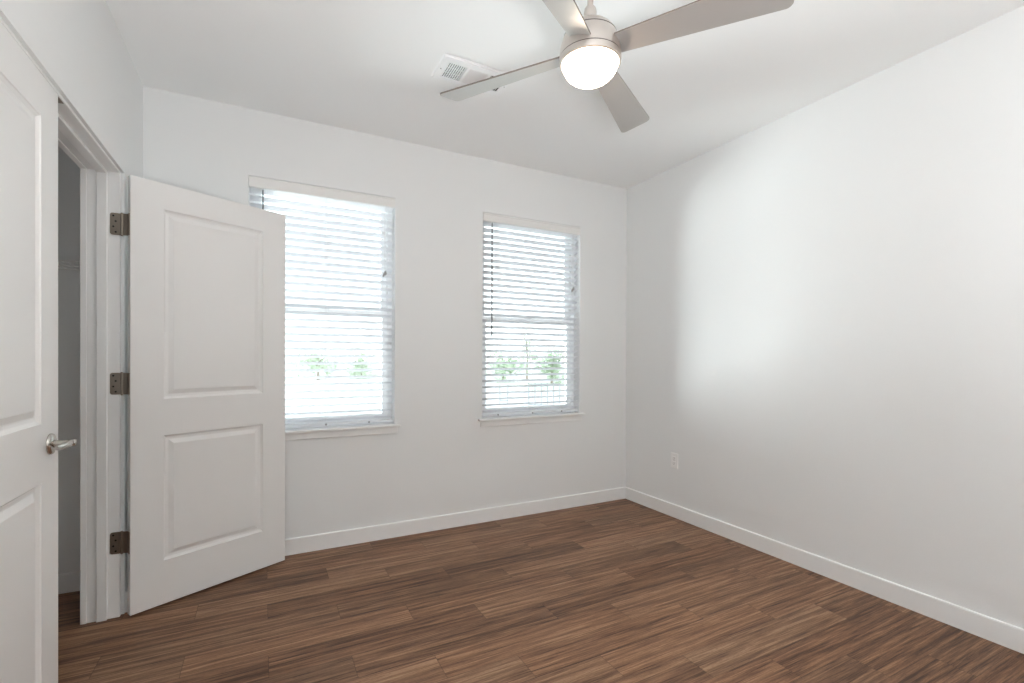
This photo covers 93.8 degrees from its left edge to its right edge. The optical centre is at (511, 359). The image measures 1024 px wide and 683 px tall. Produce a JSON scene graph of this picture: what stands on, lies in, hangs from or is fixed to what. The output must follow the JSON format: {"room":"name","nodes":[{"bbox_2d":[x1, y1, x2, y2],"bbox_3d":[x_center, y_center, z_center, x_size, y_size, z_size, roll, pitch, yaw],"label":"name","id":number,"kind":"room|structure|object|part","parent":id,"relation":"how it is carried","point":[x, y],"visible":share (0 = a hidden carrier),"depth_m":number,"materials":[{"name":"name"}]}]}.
{"room":"empty bedroom","nodes":[
{"label":"empty bedroom","id":0,"kind":"room"},
{"bbox_2d":[0,0,142,613],"bbox_3d":[-0.875,-0.136,0.257,0.130,2.743,5.363,0,0,-27],"label":"wall","id":1,"kind":"structure","parent":0,"point":[79,46],"depth_m":1.95,"materials":[{"name":"white paint"}]},
{"bbox_2d":[0,22,76,682],"bbox_3d":[-1.319,0.171,1.261,0.101,2.095,0.764,0,0,-27],"label":"door","id":2,"kind":"structure","parent":1,"relation":"in","point":[30,444],"depth_m":1.40,"materials":[{"name":"white paint"}]},
{"bbox_3d":[-1.408,0.268,1.513,0.017,0.021,0.116,0,0,-26],"label":"lever","id":3,"kind":"part","parent":2,"relation":"part of","materials":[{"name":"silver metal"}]},
{"bbox_2d":[0,17,120,624],"bbox_3d":[-1.575,0.142,1.562,0.145,2.172,1.652,0,0,-27],"label":"door frame","id":4,"kind":"structure","parent":1,"relation":"attached to","point":[100,179],"depth_m":2.23,"materials":[{"name":"white paint"}]},
{"bbox_2d":[125,588,127,611],"bbox_3d":[-1.958,1.173,2.495,0.012,0.101,0.382,0,0,-27],"label":"baseboard","id":5,"kind":"structure","parent":1,"relation":"attached to","point":[126,591],"depth_m":2.33,"materials":[{"name":"white paint"}]},
{"bbox_2d":[110,175,284,615],"bbox_3d":[-1.635,0.168,2.580,0.072,2.087,0.824,0,0,34],"label":"door","id":6,"kind":"structure","parent":1,"relation":"in","point":[204,382],"depth_m":2.51,"materials":[{"name":"white paint"}]},
{"bbox_3d":[-1.879,0.868,2.274,0.045,0.103,0.002,0,0,-27],"label":"jamb plate","id":7,"kind":"part","parent":6,"relation":"part of","materials":[{"name":"silver metal"}]},
{"bbox_3d":[-1.876,0.112,2.271,0.045,0.103,0.002,0,0,-27],"label":"jamb plate","id":8,"kind":"part","parent":6,"relation":"part of","materials":[{"name":"silver metal"}]},
{"bbox_3d":[-1.873,-0.644,2.268,0.045,0.103,0.002,0,0,-27],"label":"jamb plate","id":9,"kind":"part","parent":6,"relation":"part of","materials":[{"name":"silver metal"}]},
{"bbox_3d":[-1.833,0.868,2.282,0.047,0.103,0.014,0,0,12],"label":"plate","id":10,"kind":"part","parent":6,"relation":"part of","materials":[{"name":"silver metal"}]},
{"bbox_3d":[-1.831,0.112,2.279,0.047,0.103,0.014,0,0,12],"label":"plate","id":11,"kind":"part","parent":6,"relation":"part of","materials":[{"name":"silver metal"}]},
{"bbox_3d":[-1.828,-0.644,2.276,0.047,0.103,0.014,0,0,12],"label":"plate","id":12,"kind":"part","parent":6,"relation":"part of","materials":[{"name":"silver metal"}]},
{"bbox_2d":[58,86,626,573],"bbox_3d":[-0.898,-0.148,3.361,4.479,2.743,0.170,0,0,-27],"label":"wall","id":13,"kind":"structure","parent":0,"point":[440,460],"depth_m":3.39,"materials":[{"name":"white paint"}]},
{"bbox_2d":[58,571,79,593],"bbox_3d":[-2.451,1.171,2.461,0.636,0.101,0.012,0,0,-27],"label":"baseboard","id":14,"kind":"structure","parent":13,"relation":"attached to","point":[67,582],"depth_m":2.52,"materials":[{"name":"white paint"}]},
{"bbox_2d":[58,260,79,270],"bbox_3d":[-2.377,-0.464,2.321,0.628,0.040,0.312,0,0,-27],"label":"wire shelf","id":15,"kind":"object","parent":13,"relation":"attached to","point":[63,261],"visible":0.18,"depth_m":2.31,"materials":[{"name":"white metal"}]},
{"bbox_2d":[249,187,400,440],"bbox_3d":[-1.231,-0.308,3.162,0.960,1.622,0.196,0,0,-27],"label":"window","id":16,"kind":"structure","parent":13,"relation":"in","point":[299,433],"depth_m":3.25,"materials":[{"name":"white plastic"}]},
{"bbox_3d":[-1.264,-0.706,3.227,0.824,0.803,0.034,0,0,-27],"label":"sash","id":17,"kind":"part","parent":16,"relation":"part of","materials":[{"name":"white plastic"}]},
{"bbox_2d":[249,176,394,427],"bbox_3d":[-1.216,-0.343,3.134,0.884,1.545,0.079,0,0,-27],"label":"window blind","id":18,"kind":"object","parent":16,"relation":"attached to","point":[258,185],"visible":0.7,"depth_m":3.16,"materials":[{"name":"white plastic"}]},
{"bbox_3d":[-1.215,-0.328,3.145,0.013,1.478,0.056,0,0,-27],"label":"ladder cord","id":19,"kind":"part","parent":18,"relation":"part of","materials":[{"name":"white fabric"}]},
{"bbox_3d":[-1.223,0.420,3.145,0.870,0.018,0.052,0,0,-27],"label":"rail","id":20,"kind":"part","parent":18,"relation":"part of","materials":[{"name":"white plastic"}]},
{"bbox_3d":[-0.972,-0.328,3.271,0.013,1.478,0.056,0,0,-27],"label":"ladder cord","id":21,"kind":"part","parent":18,"relation":"part of","materials":[{"name":"white fabric"}]},
{"bbox_3d":[-0.870,-0.836,3.280,0.007,0.460,0.002,0,0,-27],"label":"lift cord","id":22,"kind":"part","parent":18,"relation":"part of","materials":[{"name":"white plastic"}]},
{"bbox_3d":[-1.252,0.036,3.201,0.824,0.752,0.031,0,0,-27],"label":"sash","id":23,"kind":"part","parent":16,"relation":"part of","materials":[{"name":"white plastic"}]},
{"bbox_2d":[285,487,624,555],"bbox_3d":[-0.521,1.174,3.462,3.453,0.101,0.012,0,0,-27],"label":"baseboard","id":24,"kind":"structure","parent":13,"relation":"attached to","point":[316,542],"depth_m":3.46,"materials":[{"name":"white paint"}]},
{"bbox_2d":[478,226,584,426],"bbox_3d":[0.145,-0.306,3.875,0.964,1.622,0.196,0,0,-27],"label":"window","id":25,"kind":"structure","parent":13,"relation":"in","point":[488,421],"depth_m":3.90,"materials":[{"name":"white plastic"}]},
{"bbox_3d":[0.112,-0.704,3.940,0.828,0.803,0.034,0,0,-27],"label":"sash","id":26,"kind":"part","parent":25,"relation":"part of","materials":[{"name":"white plastic"}]},
{"bbox_3d":[0.124,0.038,3.914,0.828,0.752,0.031,0,0,-27],"label":"sash","id":27,"kind":"part","parent":25,"relation":"part of","materials":[{"name":"white plastic"}]},
{"bbox_2d":[482,212,580,416],"bbox_3d":[0.160,-0.341,3.847,0.888,1.545,0.079,0,0,-27],"label":"window blind","id":28,"kind":"object","parent":25,"relation":"attached to","point":[489,220],"visible":0.88,"depth_m":3.84,"materials":[{"name":"white plastic"}]},
{"bbox_3d":[-0.111,-0.326,3.717,0.013,1.478,0.056,0,0,-27],"label":"ladder cord","id":29,"kind":"part","parent":28,"relation":"part of","materials":[{"name":"white fabric"}]},
{"bbox_3d":[0.153,0.422,3.858,0.874,0.018,0.052,0,0,-27],"label":"rail","id":30,"kind":"part","parent":28,"relation":"part of","materials":[{"name":"white plastic"}]},
{"bbox_3d":[0.161,-0.326,3.858,0.013,1.478,0.056,0,0,-27],"label":"ladder cord","id":31,"kind":"part","parent":28,"relation":"part of","materials":[{"name":"white fabric"}]},
{"bbox_3d":[0.406,-0.326,3.985,0.013,1.478,0.056,0,0,-27],"label":"ladder cord","id":32,"kind":"part","parent":28,"relation":"part of","materials":[{"name":"white fabric"}]},
{"bbox_2d":[58,499,1023,682],"bbox_3d":[0.809,1.318,0.063,4.479,0.150,7.613,0,0,-27],"label":"floor","id":33,"kind":"structure","parent":0,"point":[621,590],"depth_m":2.26,"materials":[{"name":"brown wood"}]},
{"bbox_2d":[106,0,1023,188],"bbox_3d":[0.820,-1.575,0.051,4.479,0.150,7.613,0,0,-27],"label":"ceiling","id":34,"kind":"structure","parent":0,"point":[363,66],"depth_m":2.45,"materials":[{"name":"white paint"}]},
{"bbox_2d":[431,53,509,95],"bbox_3d":[-0.203,-1.509,2.553,0.407,0.010,0.216,0,0,-27],"label":"ceiling vent","id":35,"kind":"object","parent":34,"relation":"in","point":[452,69],"visible":0.69,"depth_m":2.51,"materials":[{"name":"white metal"}]},
{"bbox_2d":[440,0,793,132],"bbox_3d":[0.292,-1.272,1.787,1.010,0.475,1.010,0,0,-16],"label":"ceiling fan","id":36,"kind":"object","parent":34,"relation":"hanging from","point":[591,48],"visible":1,"depth_m":1.70,"materials":[{"name":"silver metal"}]},
{"bbox_3d":[-0.034,-1.152,1.969,0.569,0.042,0.140,0,0,29],"label":"blade","id":37,"kind":"part","parent":36,"relation":"part of","materials":[{"name":"grey wood"}]},
{"bbox_3d":[0.110,-1.149,1.462,0.140,0.042,0.569,0,0,29],"label":"blade","id":38,"kind":"part","parent":36,"relation":"part of","materials":[{"name":"grey wood"}]},
{"bbox_3d":[0.291,-1.069,1.788,0.204,0.069,0.204,0,0,-27],"label":"light globe","id":39,"kind":"part","parent":36,"relation":"part of","materials":[{"name":"white glass"}]},
{"bbox_3d":[0.473,-1.151,2.113,0.140,0.042,0.569,0,0,29],"label":"blade","id":40,"kind":"part","parent":36,"relation":"part of","materials":[{"name":"grey wood"}]},
{"bbox_3d":[0.617,-1.148,1.606,0.569,0.042,0.140,0,0,29],"label":"blade","id":41,"kind":"part","parent":36,"relation":"part of","materials":[{"name":"grey wood"}]},
{"bbox_2d":[626,5,1023,628],"bbox_3d":[2.336,-0.131,1.848,0.130,2.743,5.493,0,0,-27],"label":"wall","id":42,"kind":"structure","parent":0,"point":[825,300],"depth_m":2.60,"materials":[{"name":"white paint"}]},
{"bbox_2d":[671,452,677,468],"bbox_3d":[1.270,0.788,3.751,0.009,0.117,0.072,0,0,-27],"label":"wall outlet","id":43,"kind":"object","parent":42,"relation":"attached to","point":[674,457],"visible":1,"depth_m":3.74,"materials":[{"name":"white plastic"}]},
{"bbox_2d":[625,487,1023,653],"bbox_3d":[2.241,1.190,1.873,0.012,0.101,5.351,0,0,-27],"label":"baseboard","id":44,"kind":"structure","parent":42,"relation":"attached to","point":[1002,633],"depth_m":2.58,"materials":[{"name":"white paint"}]},
{"label":"outside","id":45,"kind":"structure","parent":0,"visible":0},
{"bbox_2d":[285,364,564,417],"bbox_3d":[-22.176,1.765,86.221,280.000,0.200,166.517,0,0,-27],"label":"ground","id":46,"kind":"structure","parent":45,"point":[342,380],"depth_m":29.25,"materials":[{"name":"white"}]},
{"bbox_2d":[287,344,339,379],"bbox_3d":[-18.214,0.303,44.251,4.583,3.595,4.233,0,0,-27],"label":"tree","id":47,"kind":"object","parent":46,"relation":"on","point":[314,352],"visible":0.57,"depth_m":43.92,"materials":[{"name":"green plant"}]},
{"bbox_2d":[345,344,378,378],"bbox_3d":[-15.135,0.307,47.936,2.860,3.887,4.166,0,0,-40],"label":"tree","id":48,"kind":"object","parent":46,"relation":"on","point":[361,373],"visible":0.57,"depth_m":47.64,"materials":[{"name":"green plant"}]},
{"bbox_2d":[499,385,507,403],"bbox_3d":[-0.373,1.576,22.006,0.409,0.850,0.042,0,0,0],"label":"metal railing","id":49,"kind":"object","parent":46,"relation":"on","point":[499,385],"visible":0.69,"depth_m":21.99,"materials":[{"name":"silver metal"}]},
{"bbox_2d":[486,343,530,382],"bbox_3d":[-0.825,0.426,41.718,4.302,3.804,3.846,0,0,-39],"label":"tree","id":50,"kind":"object","parent":46,"relation":"on","point":[494,353],"visible":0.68,"depth_m":41.17,"materials":[{"name":"green plant"}]},
{"bbox_2d":[517,330,539,378],"bbox_3d":[1.580,-0.555,46.096,2.506,4.940,1.782,0,0,33],"label":"tree","id":51,"kind":"object","parent":46,"relation":"on","point":[523,336],"visible":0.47,"depth_m":45.93,"materials":[{"name":"green plant"}]},
{"bbox_2d":[528,383,559,405],"bbox_3d":[1.351,1.490,20.006,1.336,1.050,0.042,0,0,0],"label":"metal railing","id":52,"kind":"object","parent":46,"relation":"on","point":[528,383],"visible":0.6,"depth_m":19.99,"materials":[{"name":"silver metal"}]},
{"bbox_2d":[533,347,564,382],"bbox_3d":[3.313,0.433,39.909,2.892,3.320,2.524,0,0,29],"label":"tree","id":53,"kind":"object","parent":46,"relation":"on","point":[553,348],"visible":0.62,"depth_m":39.46,"materials":[{"name":"green plant"}]}
]}

